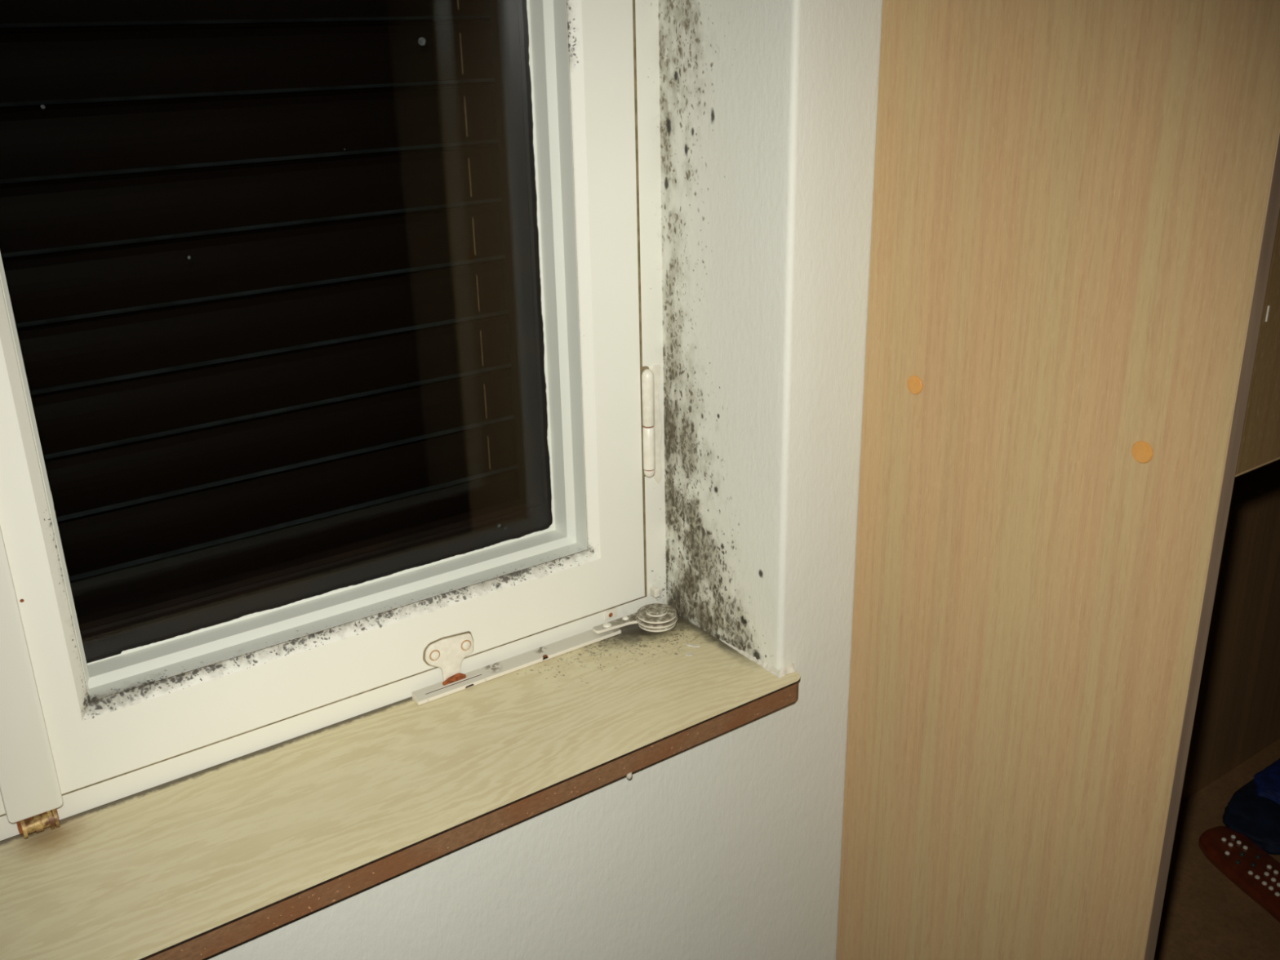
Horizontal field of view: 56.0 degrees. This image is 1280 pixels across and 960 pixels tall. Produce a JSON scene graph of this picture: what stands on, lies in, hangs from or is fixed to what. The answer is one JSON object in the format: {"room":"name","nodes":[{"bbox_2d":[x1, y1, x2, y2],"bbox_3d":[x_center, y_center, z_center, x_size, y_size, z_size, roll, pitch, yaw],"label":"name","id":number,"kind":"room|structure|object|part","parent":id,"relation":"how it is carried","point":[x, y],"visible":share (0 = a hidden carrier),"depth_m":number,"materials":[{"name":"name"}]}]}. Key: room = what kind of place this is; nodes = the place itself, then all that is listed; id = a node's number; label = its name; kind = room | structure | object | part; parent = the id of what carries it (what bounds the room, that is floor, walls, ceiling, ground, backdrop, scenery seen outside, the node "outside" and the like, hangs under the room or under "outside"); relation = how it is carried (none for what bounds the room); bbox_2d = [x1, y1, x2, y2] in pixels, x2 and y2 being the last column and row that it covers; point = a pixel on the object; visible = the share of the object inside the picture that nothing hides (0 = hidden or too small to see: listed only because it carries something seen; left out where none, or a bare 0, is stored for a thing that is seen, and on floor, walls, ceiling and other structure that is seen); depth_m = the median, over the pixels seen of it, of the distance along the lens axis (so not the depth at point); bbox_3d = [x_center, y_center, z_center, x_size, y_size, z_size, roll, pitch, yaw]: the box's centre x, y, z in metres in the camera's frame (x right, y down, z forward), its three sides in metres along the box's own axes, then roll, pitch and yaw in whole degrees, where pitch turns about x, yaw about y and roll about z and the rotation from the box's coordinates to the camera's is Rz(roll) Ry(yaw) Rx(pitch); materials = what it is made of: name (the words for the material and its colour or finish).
{"room":"bedroom","nodes":[
{"label":"bedroom","id":0,"kind":"room"},
{"bbox_3d":[1.246,1.586,0.477,5.700,0.057,4.028,-15,25,-33],"label":"floor","id":1,"kind":"structure","parent":0,"visible":0},
{"bbox_2d":[204,0,882,959],"bbox_3d":[0.185,-0.144,1.359,5.700,2.584,0.361,-15,25,-33],"label":"wall","id":2,"kind":"structure","parent":1,"relation":"on","point":[727,846],"depth_m":1.15,"materials":[{"name":"paint"}]},
{"bbox_2d":[0,0,519,617],"bbox_3d":[-0.634,-0.280,0.950,1.330,1.092,0.030,-15,25,-33],"label":"roller shutter","id":3,"kind":"object","parent":2,"relation":"attached to","point":[327,365],"visible":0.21,"depth_m":1.18,"materials":[{"name":"black plastic"}]},
{"bbox_2d":[0,0,677,840],"bbox_3d":[-0.525,-0.224,0.809,1.330,1.102,0.124,-15,25,-33],"label":"window","id":4,"kind":"structure","parent":2,"relation":"attached to","point":[77,736],"depth_m":1.14,"materials":[{"name":"plastic"}]},
{"bbox_3d":[-0.786,-0.153,0.653,0.641,1.042,0.051,-15,25,-33],"label":"sash","id":5,"kind":"part","parent":4,"relation":"part of","materials":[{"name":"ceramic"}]},
{"bbox_3d":[-0.500,0.279,0.998,0.030,0.018,0.008,-15,25,-33],"label":"bolt plate","id":6,"kind":"part","parent":4,"relation":"part of","materials":[{"name":"gold metal"}]},
{"bbox_2d":[76,0,552,663],"bbox_3d":[-0.593,-0.258,0.898,1.330,1.098,0.057,-15,25,-33],"label":"window","id":7,"kind":"structure","parent":4,"relation":"in","point":[109,632],"depth_m":1.23,"materials":[{"name":"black glass"}]},
{"bbox_3d":[-0.122,0.187,1.242,0.241,0.008,0.014,-15,25,-33],"label":"stay arm","id":8,"kind":"part","parent":4,"relation":"part of","materials":[{"name":"metal"}]},
{"bbox_3d":[-0.017,0.154,1.307,0.075,0.004,0.022,-10,23,-22],"label":"pivot plate","id":9,"kind":"part","parent":4,"relation":"part of","materials":[{"name":"metal"}]},
{"bbox_2d":[0,613,799,959],"bbox_3d":[-0.458,0.326,0.953,1.349,0.030,0.267,-15,25,-33],"label":"window sill","id":10,"kind":"structure","parent":2,"relation":"attached to","point":[202,864],"depth_m":1.03,"materials":[{"name":"laminate"}]},
{"bbox_2d":[685,652,693,656],"bbox_3d":[0.052,0.182,1.257,0.007,0.001,0.007,12,25,32],"label":"flake","id":11,"kind":"object","parent":10,"relation":"on","point":[690,654],"visible":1,"depth_m":1.25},
{"bbox_2d":[685,644,699,647],"bbox_3d":[0.056,0.175,1.274,0.015,0.001,0.004,6,22,18],"label":"flake","id":12,"kind":"object","parent":10,"relation":"on","point":[688,645],"visible":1,"depth_m":1.27,"materials":[{"name":"white paint"}]},
{"bbox_2d":[721,640,795,678],"bbox_3d":[0.122,0.179,1.250,0.024,0.009,0.096,-15,25,-33],"label":"trim","id":13,"kind":"structure","parent":2,"relation":"attached to","point":[790,668],"depth_m":1.22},
{"bbox_2d":[835,0,1279,959],"bbox_3d":[0.847,-0.086,1.411,1.289,2.413,0.363,-15,25,-33],"label":"wardrobe","id":14,"kind":"object","parent":1,"relation":"on","point":[1064,668],"depth_m":1.03,"materials":[{"name":"brown wood"}]},
{"bbox_2d":[1153,738,1279,959],"bbox_3d":[0.863,0.563,1.657,1.250,0.019,0.349,-15,25,-33],"label":"shelf","id":15,"kind":"object","parent":14,"relation":"attached to","point":[1205,915],"depth_m":1.63,"materials":[{"name":"brown wood"}]},
{"bbox_2d":[1198,826,1279,922],"bbox_3d":[0.857,0.548,1.637,0.077,0.022,0.235,-8,22,-16],"label":"slipper","id":16,"kind":"object","parent":15,"relation":"on","point":[1242,861],"visible":1,"depth_m":1.67,"materials":[{"name":"plastic"}]},
{"bbox_2d":[1222,778,1279,854],"bbox_3d":[0.960,0.484,1.781,0.240,0.035,0.136,-15,25,-33],"label":"folded cloth","id":17,"kind":"object","parent":15,"relation":"on","point":[1257,818],"visible":0.73,"depth_m":1.74,"materials":[{"name":"blue fabric"}]},
{"bbox_2d":[1253,758,1279,804],"bbox_3d":[0.982,0.445,1.804,0.162,0.023,0.078,-15,25,-33],"label":"pouch","id":18,"kind":"object","parent":17,"relation":"on","point":[1267,781],"visible":1,"depth_m":1.78,"materials":[{"name":"blue fabric"}]},
{"bbox_3d":[0.744,-0.136,1.545,1.250,2.413,0.010,-15,25,-33],"label":"panel","id":19,"kind":"part","parent":14,"relation":"part of","materials":[{"name":"brown wood"}]},
{"bbox_3d":[0.683,-0.399,0.947,0.622,0.694,0.017,-15,25,-33],"label":"cupboard door","id":20,"kind":"part","parent":14,"relation":"part of","materials":[{"name":"brown wood"}]}
]}

